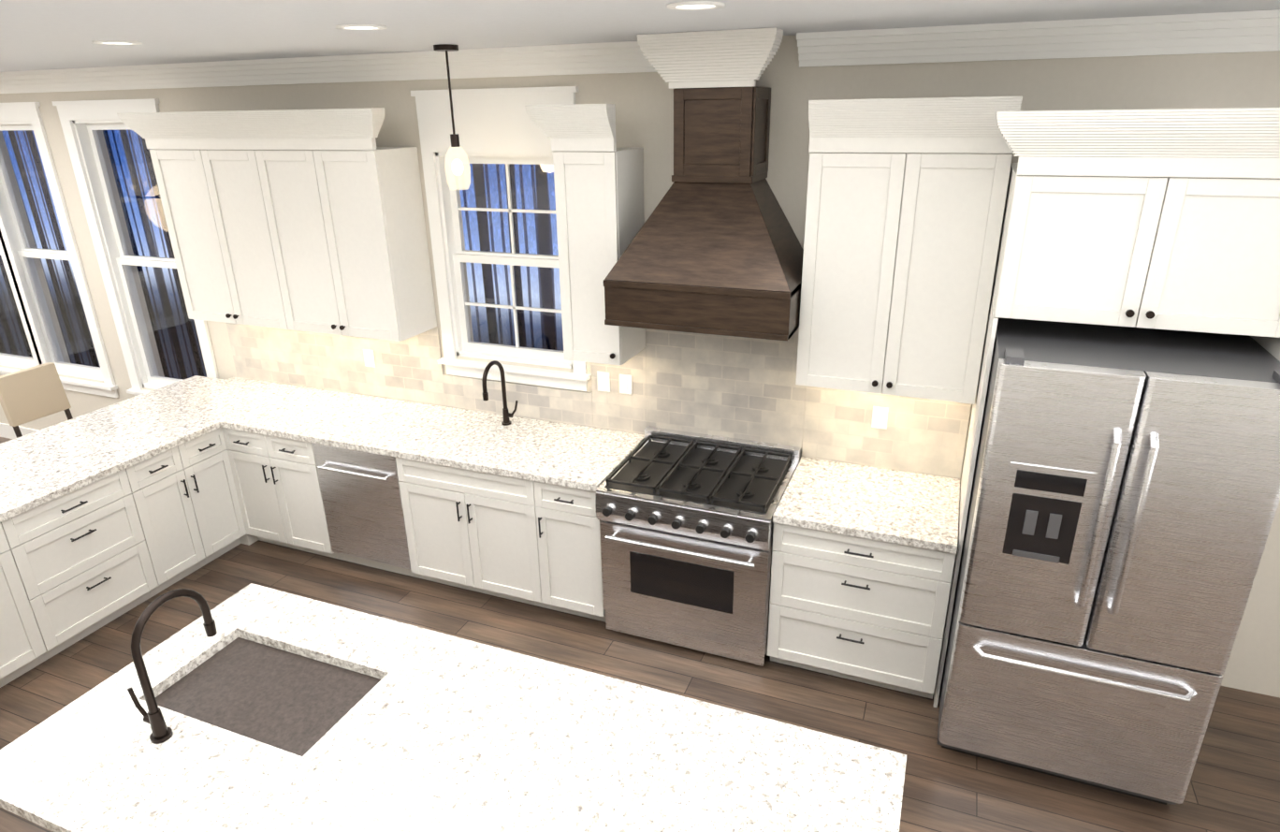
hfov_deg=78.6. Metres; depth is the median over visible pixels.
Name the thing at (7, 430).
baseboard
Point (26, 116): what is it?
dining room window
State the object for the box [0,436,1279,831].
floor
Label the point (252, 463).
base cabinet
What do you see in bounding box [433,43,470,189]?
light
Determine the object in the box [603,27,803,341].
range hood
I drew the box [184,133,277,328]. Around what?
upper cabinet
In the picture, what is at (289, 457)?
base cabinet
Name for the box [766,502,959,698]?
base cabinet
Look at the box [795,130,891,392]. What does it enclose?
upper cabinet
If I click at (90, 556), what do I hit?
base cabinet
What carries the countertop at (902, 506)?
on the base cabinet at (872, 612)
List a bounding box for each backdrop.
[0,129,563,379]
[0,314,13,354]
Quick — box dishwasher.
[299,442,407,575]
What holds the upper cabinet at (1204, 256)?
attached to the wall at (644, 109)
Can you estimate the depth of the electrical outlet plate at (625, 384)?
4.53 m
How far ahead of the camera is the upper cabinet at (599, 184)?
3.94 m
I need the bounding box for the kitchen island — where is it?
[0,582,906,831]
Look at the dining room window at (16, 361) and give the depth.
6.45 m
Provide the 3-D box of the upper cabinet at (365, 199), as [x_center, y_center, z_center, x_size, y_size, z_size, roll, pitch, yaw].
[-1.579,-1.055,4.633,0.487,1.133,0.370,8,23,20]
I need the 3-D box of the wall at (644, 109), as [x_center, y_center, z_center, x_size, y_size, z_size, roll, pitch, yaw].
[-1.158,-0.634,4.957,14.600,3.020,0.200,8,23,20]
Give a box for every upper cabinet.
[143,133,225,322]
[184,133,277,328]
[240,133,330,334]
[296,133,436,341]
[547,130,645,365]
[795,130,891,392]
[865,130,1018,410]
[989,145,1149,325]
[1112,145,1279,343]
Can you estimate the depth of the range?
4.00 m
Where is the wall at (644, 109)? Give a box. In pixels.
[0,35,1279,697]
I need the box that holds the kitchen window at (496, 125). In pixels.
[410,86,591,391]
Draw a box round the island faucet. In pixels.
[127,588,217,743]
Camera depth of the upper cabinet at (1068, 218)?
2.89 m
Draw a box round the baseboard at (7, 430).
[0,422,38,438]
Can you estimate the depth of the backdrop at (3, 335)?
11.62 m
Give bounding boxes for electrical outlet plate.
[363,349,375,367]
[596,371,610,392]
[619,373,632,394]
[871,406,888,429]
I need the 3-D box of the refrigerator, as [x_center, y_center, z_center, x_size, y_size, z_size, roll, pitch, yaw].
[1.897,0.559,3.365,0.920,1.875,1.046,8,23,20]
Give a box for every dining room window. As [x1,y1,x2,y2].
[0,101,118,397]
[0,204,48,376]
[51,98,218,396]
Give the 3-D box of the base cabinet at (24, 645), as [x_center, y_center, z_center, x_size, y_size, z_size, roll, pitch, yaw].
[-3.495,0.953,3.939,0.640,0.884,0.384,8,23,20]
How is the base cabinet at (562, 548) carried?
on the floor
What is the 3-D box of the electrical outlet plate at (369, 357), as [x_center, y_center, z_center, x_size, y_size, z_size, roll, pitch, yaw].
[-1.801,-0.384,5.194,0.080,0.120,0.010,8,23,20]
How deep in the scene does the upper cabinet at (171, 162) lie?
4.92 m
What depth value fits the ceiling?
2.87 m
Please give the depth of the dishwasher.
4.75 m
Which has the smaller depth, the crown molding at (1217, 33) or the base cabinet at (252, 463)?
the crown molding at (1217, 33)
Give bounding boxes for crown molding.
[0,41,657,93]
[796,9,1279,67]
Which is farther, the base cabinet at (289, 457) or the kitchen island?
the base cabinet at (289, 457)
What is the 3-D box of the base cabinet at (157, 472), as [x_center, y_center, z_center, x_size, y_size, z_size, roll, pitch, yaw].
[-3.110,0.594,4.835,0.640,0.884,0.394,8,23,20]
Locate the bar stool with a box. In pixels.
[0,362,72,437]
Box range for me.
[595,426,800,666]
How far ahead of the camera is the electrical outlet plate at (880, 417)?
4.04 m
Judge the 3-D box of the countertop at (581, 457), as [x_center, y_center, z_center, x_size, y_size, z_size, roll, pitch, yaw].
[-1.742,0.032,4.942,3.568,0.040,0.711,8,23,20]
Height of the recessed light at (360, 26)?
0.007 m
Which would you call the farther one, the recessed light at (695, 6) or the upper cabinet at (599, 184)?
the upper cabinet at (599, 184)
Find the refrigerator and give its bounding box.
[937,317,1279,804]
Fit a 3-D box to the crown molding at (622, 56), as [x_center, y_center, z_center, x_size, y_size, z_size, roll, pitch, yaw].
[-3.859,-2.266,5.276,8.558,0.134,0.122,8,23,20]
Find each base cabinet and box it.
[0,521,52,687]
[7,465,172,655]
[138,450,198,584]
[168,427,247,568]
[220,427,295,548]
[269,435,321,554]
[389,457,527,603]
[520,480,606,622]
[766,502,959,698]
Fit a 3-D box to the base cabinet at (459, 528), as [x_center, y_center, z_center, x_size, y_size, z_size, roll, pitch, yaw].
[-0.827,0.580,4.776,0.959,0.884,0.698,8,23,20]
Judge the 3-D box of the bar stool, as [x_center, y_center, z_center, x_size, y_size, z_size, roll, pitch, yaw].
[-3.943,0.251,5.395,0.484,1.142,0.460,8,23,20]
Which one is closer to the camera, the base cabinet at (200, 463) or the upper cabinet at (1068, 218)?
the upper cabinet at (1068, 218)
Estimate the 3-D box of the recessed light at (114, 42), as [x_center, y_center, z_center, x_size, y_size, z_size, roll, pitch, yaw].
[-2.258,-1.612,3.378,0.184,0.007,0.184,8,23,20]
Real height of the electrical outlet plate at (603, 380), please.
0.120 m
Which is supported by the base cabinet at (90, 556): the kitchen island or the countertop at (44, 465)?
the countertop at (44, 465)
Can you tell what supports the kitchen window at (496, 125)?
in the wall at (644, 109)
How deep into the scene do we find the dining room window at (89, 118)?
5.75 m
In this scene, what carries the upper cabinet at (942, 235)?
attached to the wall at (644, 109)
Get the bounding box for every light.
[92,40,142,44]
[334,24,386,29]
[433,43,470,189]
[666,0,725,10]
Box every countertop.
[0,405,220,521]
[112,375,644,491]
[772,453,960,554]
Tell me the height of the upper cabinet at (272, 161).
1.133 m
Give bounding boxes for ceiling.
[0,0,1279,72]

